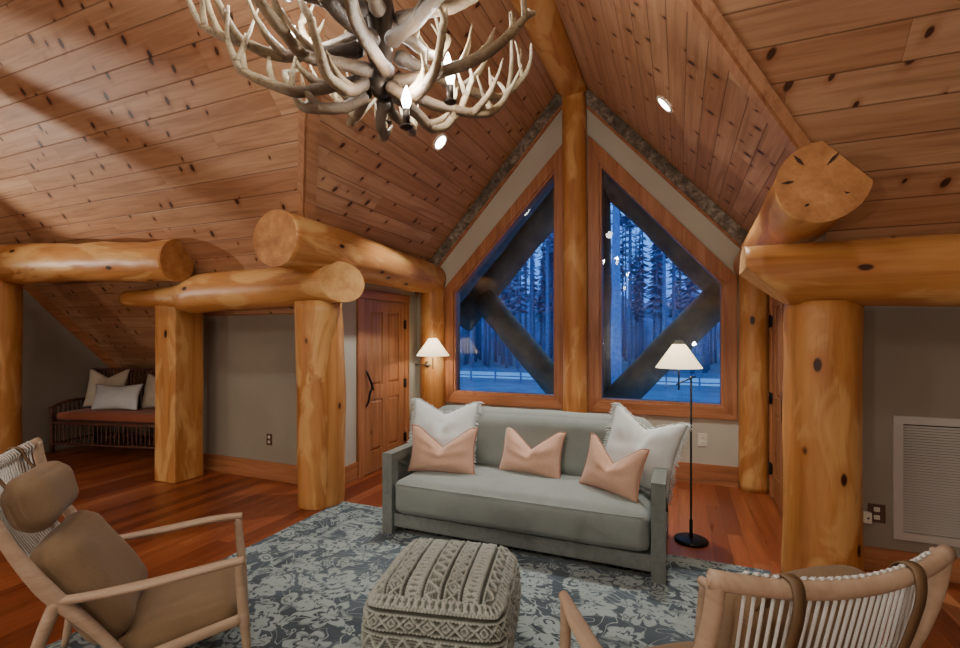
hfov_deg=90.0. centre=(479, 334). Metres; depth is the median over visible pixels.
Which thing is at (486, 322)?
pine tree
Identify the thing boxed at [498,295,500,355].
pine tree
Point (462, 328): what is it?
pine tree
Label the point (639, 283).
pine tree
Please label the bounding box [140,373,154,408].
throw pillow
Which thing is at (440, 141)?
recessed light
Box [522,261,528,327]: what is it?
pine tree
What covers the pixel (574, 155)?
log post
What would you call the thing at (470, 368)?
rail fence
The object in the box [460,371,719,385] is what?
gravel drive
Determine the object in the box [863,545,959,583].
baseboard
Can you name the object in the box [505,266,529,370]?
pine tree
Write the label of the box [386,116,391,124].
socket
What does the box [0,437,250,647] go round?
lounge chair
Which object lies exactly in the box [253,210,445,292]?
log beam
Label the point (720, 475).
baseboard
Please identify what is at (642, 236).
pine tree
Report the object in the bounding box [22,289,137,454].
wall
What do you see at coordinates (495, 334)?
pine tree
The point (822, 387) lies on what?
log post
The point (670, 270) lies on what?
pine tree
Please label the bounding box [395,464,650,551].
seat cushion
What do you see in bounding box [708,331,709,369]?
pine tree
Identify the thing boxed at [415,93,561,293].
trim
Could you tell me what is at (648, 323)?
hills
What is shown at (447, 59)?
socket
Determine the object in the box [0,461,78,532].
pillow
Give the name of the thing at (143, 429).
wall
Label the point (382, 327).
door
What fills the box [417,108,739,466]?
wall
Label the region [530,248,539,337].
pine tree
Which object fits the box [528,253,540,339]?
pine tree
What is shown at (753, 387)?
log post
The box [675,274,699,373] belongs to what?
pine tree
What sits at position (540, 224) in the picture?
log
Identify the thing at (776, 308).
door
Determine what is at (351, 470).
baseboard
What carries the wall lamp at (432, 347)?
attached to the pilaster
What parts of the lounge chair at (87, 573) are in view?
rail, leg, post, post, leg, armrest, armrest, seat rail, leg, leg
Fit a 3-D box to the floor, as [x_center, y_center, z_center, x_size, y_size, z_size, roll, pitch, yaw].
[-2.026,1.550,1.380,12.000,0.001,10.200,0,0,22]
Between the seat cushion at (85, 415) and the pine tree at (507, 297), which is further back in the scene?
the pine tree at (507, 297)
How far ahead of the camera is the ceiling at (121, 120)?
3.56 m
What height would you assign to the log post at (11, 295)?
2.166 m
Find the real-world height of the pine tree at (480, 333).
30.000 m
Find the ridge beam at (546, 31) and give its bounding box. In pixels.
[510,0,587,97]
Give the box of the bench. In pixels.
[48,368,154,453]
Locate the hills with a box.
[460,292,719,355]
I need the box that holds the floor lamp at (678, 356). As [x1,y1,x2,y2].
[656,344,708,547]
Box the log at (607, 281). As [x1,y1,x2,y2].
[603,187,611,393]
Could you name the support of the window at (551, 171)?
in the wall at (722, 435)
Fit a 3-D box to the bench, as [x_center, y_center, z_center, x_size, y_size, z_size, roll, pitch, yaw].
[-4.705,1.010,6.432,1.778,1.081,0.665,0,0,9]
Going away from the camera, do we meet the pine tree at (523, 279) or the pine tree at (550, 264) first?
the pine tree at (550, 264)
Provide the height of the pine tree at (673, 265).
30.000 m
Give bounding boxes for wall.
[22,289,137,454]
[138,385,153,434]
[203,315,296,464]
[342,283,416,475]
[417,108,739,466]
[813,232,826,241]
[863,306,959,557]
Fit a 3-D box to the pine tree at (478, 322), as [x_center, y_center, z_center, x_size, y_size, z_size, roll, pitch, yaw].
[-0.477,-10.450,94.840,3.337,30.000,3.759,0,0,-37]
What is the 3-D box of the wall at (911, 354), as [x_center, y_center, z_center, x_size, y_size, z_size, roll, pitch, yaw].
[3.555,0.668,2.781,2.760,1.765,0.001,0,0,22]
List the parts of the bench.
leg, armrest, leg, seat frame, backrest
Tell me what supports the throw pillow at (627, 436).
on the sofa
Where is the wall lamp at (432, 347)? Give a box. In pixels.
[415,338,448,368]
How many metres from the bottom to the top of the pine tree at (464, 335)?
27.000 m
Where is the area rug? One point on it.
(310, 581)
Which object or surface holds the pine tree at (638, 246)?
on the ground
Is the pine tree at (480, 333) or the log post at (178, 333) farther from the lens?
the pine tree at (480, 333)
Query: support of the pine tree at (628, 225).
on the ground
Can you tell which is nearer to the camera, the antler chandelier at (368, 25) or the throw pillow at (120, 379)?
the antler chandelier at (368, 25)
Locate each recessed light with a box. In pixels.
[433,133,446,150]
[656,96,672,112]
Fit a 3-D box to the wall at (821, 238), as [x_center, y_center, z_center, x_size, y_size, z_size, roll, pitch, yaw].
[2.484,0.371,3.802,0.001,2.357,2.174,0,0,22]
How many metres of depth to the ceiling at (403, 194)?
4.62 m
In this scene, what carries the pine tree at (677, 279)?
on the ground
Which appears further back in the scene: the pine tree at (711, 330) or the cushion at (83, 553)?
the pine tree at (711, 330)
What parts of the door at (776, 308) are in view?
casing, panel, panel, panel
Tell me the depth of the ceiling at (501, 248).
7.62 m
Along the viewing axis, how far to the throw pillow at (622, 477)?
3.29 m
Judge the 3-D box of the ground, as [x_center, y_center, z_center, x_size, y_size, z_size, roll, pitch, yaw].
[34.040,4.550,82.179,180.000,0.001,162.100,0,0,22]
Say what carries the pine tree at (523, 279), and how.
on the ground
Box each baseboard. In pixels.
[203,453,297,483]
[345,462,357,484]
[671,461,738,487]
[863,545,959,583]
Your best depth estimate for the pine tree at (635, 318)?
87.61 m
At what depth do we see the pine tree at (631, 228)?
92.01 m
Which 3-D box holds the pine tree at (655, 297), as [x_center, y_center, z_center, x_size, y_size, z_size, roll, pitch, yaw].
[21.584,-7.450,58.854,3.569,24.000,3.675,0,0,-20]
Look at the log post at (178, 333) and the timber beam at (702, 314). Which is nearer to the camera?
the log post at (178, 333)
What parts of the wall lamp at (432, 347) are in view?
lamp shade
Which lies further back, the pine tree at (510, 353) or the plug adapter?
the pine tree at (510, 353)
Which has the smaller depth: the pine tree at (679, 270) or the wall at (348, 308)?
the wall at (348, 308)
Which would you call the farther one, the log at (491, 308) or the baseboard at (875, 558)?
the log at (491, 308)
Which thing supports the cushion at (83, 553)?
on the lounge chair at (87, 573)
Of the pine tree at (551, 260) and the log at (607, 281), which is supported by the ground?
the pine tree at (551, 260)
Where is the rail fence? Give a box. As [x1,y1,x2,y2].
[460,367,719,389]
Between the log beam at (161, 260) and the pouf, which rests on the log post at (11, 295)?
the log beam at (161, 260)
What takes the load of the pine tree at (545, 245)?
on the ground
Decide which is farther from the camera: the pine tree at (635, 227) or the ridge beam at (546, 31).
the pine tree at (635, 227)
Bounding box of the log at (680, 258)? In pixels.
[603,171,719,290]
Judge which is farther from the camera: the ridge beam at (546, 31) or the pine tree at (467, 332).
the pine tree at (467, 332)
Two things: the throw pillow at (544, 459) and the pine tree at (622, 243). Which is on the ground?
the pine tree at (622, 243)
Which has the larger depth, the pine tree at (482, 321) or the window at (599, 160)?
the pine tree at (482, 321)
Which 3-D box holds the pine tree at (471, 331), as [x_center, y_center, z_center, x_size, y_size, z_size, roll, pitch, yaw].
[-1.283,-8.950,63.950,3.932,27.000,3.825,0,0,-20]
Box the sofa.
[382,405,667,584]
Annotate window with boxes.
[445,145,562,408]
[588,135,736,419]
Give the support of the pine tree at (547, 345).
on the ground
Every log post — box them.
[0,280,22,473]
[155,306,202,483]
[295,300,345,509]
[562,91,587,412]
[738,277,768,493]
[781,300,863,572]
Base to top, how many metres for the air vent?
0.800 m
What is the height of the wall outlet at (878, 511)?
0.120 m
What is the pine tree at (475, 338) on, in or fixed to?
on the ground
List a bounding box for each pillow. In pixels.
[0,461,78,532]
[83,369,129,406]
[90,384,142,409]
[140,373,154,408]
[407,424,477,473]
[408,398,483,466]
[498,427,565,477]
[579,432,649,502]
[603,402,692,505]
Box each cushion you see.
[29,510,147,644]
[56,407,154,422]
[116,559,237,647]
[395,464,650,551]
[438,405,652,475]
[644,641,694,647]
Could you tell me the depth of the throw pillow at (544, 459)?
3.72 m
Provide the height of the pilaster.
2.160 m
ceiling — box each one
[0,0,959,384]
[315,0,556,261]
[460,181,553,302]
[555,0,789,232]
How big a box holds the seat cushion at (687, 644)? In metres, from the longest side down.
0.555 x 0.525 x 0.143 m
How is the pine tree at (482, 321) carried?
on the ground
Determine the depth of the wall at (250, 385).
5.31 m
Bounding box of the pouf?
[361,538,521,647]
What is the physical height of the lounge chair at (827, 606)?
1.041 m
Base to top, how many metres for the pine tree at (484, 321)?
27.000 m
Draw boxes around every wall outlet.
[266,434,271,444]
[698,433,706,446]
[868,503,885,522]
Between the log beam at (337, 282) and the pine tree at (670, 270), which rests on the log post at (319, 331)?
the log beam at (337, 282)
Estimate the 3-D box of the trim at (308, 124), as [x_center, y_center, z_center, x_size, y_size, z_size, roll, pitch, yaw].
[-1.030,-1.960,2.954,0.148,2.155,2.774,0,0,-22]
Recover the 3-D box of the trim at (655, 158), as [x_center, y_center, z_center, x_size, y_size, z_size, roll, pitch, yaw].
[1.971,-1.813,5.151,1.980,2.365,0.090,0,0,22]
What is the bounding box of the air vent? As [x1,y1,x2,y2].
[892,415,959,546]
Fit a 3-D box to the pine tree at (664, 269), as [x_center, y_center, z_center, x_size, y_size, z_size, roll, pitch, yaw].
[20.906,-9.450,54.387,2.774,28.000,3.048,0,0,-8]
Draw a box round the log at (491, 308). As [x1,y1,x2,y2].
[473,290,553,393]
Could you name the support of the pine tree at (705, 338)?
on the ground
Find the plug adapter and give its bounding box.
[863,511,871,523]
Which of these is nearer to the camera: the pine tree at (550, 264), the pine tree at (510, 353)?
the pine tree at (510, 353)
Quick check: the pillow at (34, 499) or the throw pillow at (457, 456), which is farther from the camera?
the throw pillow at (457, 456)
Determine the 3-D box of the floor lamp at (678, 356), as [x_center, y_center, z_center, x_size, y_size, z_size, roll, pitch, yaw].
[1.506,0.810,3.584,0.370,1.480,0.345,0,0,22]
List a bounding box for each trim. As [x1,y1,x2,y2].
[23,284,137,384]
[297,2,325,219]
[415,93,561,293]
[416,104,561,296]
[586,89,747,245]
[586,104,740,247]
[679,0,810,154]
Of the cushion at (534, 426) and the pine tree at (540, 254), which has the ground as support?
the pine tree at (540, 254)
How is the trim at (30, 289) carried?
attached to the ceiling at (121, 120)
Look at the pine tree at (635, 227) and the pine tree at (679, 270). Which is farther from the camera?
the pine tree at (635, 227)
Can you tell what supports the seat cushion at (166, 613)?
on the lounge chair at (87, 573)
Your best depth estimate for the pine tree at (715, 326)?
77.50 m
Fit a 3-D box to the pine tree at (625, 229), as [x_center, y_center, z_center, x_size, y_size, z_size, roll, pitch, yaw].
[25.699,-9.450,84.500,3.048,28.000,2.774,0,0,2]
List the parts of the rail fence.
rail, rail, fence post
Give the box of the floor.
[0,437,959,647]
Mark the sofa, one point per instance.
(563, 516)
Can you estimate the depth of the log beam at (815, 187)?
2.52 m
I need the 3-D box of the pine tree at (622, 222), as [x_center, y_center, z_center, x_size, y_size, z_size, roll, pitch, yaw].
[17.184,-9.450,59.161,2.774,28.000,3.048,0,0,-23]
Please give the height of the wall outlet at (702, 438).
0.135 m
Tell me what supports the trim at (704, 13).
attached to the ceiling at (629, 54)
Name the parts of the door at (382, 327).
casing, handle, panel, panel, casing, panel, panel, casing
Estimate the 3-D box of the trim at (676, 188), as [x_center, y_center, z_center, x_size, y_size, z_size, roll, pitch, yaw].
[1.980,-1.704,5.171,1.980,2.223,0.030,0,0,22]
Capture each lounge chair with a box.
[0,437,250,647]
[558,544,956,647]
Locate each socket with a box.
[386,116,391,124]
[399,86,413,130]
[443,52,450,87]
[444,75,456,105]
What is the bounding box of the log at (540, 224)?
[460,187,553,330]
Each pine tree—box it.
[462,328,463,352]
[463,329,466,364]
[466,330,468,362]
[470,329,472,367]
[474,324,476,360]
[477,322,478,357]
[478,319,481,359]
[482,321,490,356]
[483,319,485,364]
[486,322,486,362]
[487,323,489,366]
[494,331,496,361]
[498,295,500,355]
[499,284,514,367]
[502,280,521,365]
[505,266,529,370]
[519,272,521,363]
[521,258,529,302]
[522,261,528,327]
[525,258,533,329]
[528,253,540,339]
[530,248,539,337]
[534,241,553,350]
[535,254,541,347]
[537,245,545,340]
[544,234,552,359]
[544,249,552,345]
[545,230,553,361]
[545,234,553,304]
[545,235,553,356]
[552,248,552,356]
[611,204,628,225]
[611,205,621,383]
[611,230,627,291]
[620,214,627,356]
[620,215,632,360]
[620,216,636,366]
[624,221,637,358]
[627,228,651,355]
[627,230,645,359]
[631,230,650,352]
[632,227,644,300]
[633,246,646,338]
[643,244,672,337]
[644,240,668,315]
[647,241,658,339]
[648,251,666,334]
[658,259,667,332]
[661,259,684,317]
[662,253,665,330]
[671,262,675,369]
[671,267,681,313]
[671,269,684,315]
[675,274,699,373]
[680,275,688,312]
[702,333,707,372]
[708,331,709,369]
[710,328,712,363]
[714,325,716,362]
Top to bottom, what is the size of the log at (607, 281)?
4.200 m
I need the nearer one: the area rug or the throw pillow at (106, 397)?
the area rug
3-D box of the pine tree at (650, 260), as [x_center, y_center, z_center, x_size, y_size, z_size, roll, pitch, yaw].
[32.477,-9.450,89.610,3.048,28.000,2.774,0,0,34]
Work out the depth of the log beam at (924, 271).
2.70 m
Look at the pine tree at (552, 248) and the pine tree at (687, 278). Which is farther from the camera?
the pine tree at (552, 248)
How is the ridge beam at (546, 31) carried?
on the log post at (574, 155)
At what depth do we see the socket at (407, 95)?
1.84 m
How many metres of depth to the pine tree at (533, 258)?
85.87 m
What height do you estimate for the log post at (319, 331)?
1.890 m
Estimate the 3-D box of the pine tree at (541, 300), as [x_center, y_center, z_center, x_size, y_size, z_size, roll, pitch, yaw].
[9.096,-7.450,68.993,3.675,24.000,3.569,0,0,-44]
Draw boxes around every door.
[356,289,409,479]
[769,295,783,514]
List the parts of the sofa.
arm, rail, arm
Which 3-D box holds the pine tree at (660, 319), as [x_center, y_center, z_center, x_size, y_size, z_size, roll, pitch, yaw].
[36.984,-7.450,98.245,3.675,24.000,3.569,0,0,8]
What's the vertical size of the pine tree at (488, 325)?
28.000 m
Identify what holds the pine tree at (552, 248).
on the ground
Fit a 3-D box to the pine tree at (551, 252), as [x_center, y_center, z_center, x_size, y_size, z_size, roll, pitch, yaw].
[11.219,-10.450,71.842,3.030,30.000,3.593,0,0,39]
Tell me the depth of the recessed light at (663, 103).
3.83 m
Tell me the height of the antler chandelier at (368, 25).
1.962 m
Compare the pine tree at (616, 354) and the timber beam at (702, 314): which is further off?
the pine tree at (616, 354)
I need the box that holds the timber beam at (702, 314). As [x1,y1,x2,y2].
[603,283,719,398]
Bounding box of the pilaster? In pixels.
[420,287,444,408]
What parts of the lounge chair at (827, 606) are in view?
leg, armrest, leg, armrest, post, rail, post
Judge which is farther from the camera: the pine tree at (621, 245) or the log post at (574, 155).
the pine tree at (621, 245)
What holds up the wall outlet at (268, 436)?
attached to the wall at (250, 385)
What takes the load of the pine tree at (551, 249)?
on the ground
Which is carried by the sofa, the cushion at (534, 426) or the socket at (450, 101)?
the cushion at (534, 426)
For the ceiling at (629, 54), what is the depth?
3.56 m
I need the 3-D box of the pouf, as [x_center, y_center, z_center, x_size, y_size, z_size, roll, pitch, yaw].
[-0.155,1.308,2.315,0.673,0.491,0.674,0,0,11]
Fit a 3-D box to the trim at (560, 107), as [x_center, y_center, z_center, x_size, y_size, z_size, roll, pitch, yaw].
[0.113,-1.660,5.944,2.060,2.311,0.030,0,0,22]
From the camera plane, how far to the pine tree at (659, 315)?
81.68 m
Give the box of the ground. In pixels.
[460,352,719,402]
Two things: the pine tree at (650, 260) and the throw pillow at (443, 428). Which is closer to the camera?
the throw pillow at (443, 428)
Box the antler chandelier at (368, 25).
[186,0,535,141]
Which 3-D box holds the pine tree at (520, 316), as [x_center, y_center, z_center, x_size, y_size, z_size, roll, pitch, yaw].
[6.506,-9.450,76.345,3.048,28.000,2.774,0,0,-34]
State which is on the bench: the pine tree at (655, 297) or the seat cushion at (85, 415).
the seat cushion at (85, 415)
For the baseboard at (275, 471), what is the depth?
5.27 m
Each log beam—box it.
[0,239,193,284]
[118,261,363,313]
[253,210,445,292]
[733,141,872,277]
[739,234,959,306]
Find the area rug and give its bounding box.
[45,501,770,647]
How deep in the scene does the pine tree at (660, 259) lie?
67.21 m
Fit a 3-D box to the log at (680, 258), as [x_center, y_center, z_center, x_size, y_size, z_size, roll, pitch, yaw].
[2.630,-1.331,6.542,2.458,2.670,0.483,0,0,22]
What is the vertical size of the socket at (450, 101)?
0.172 m

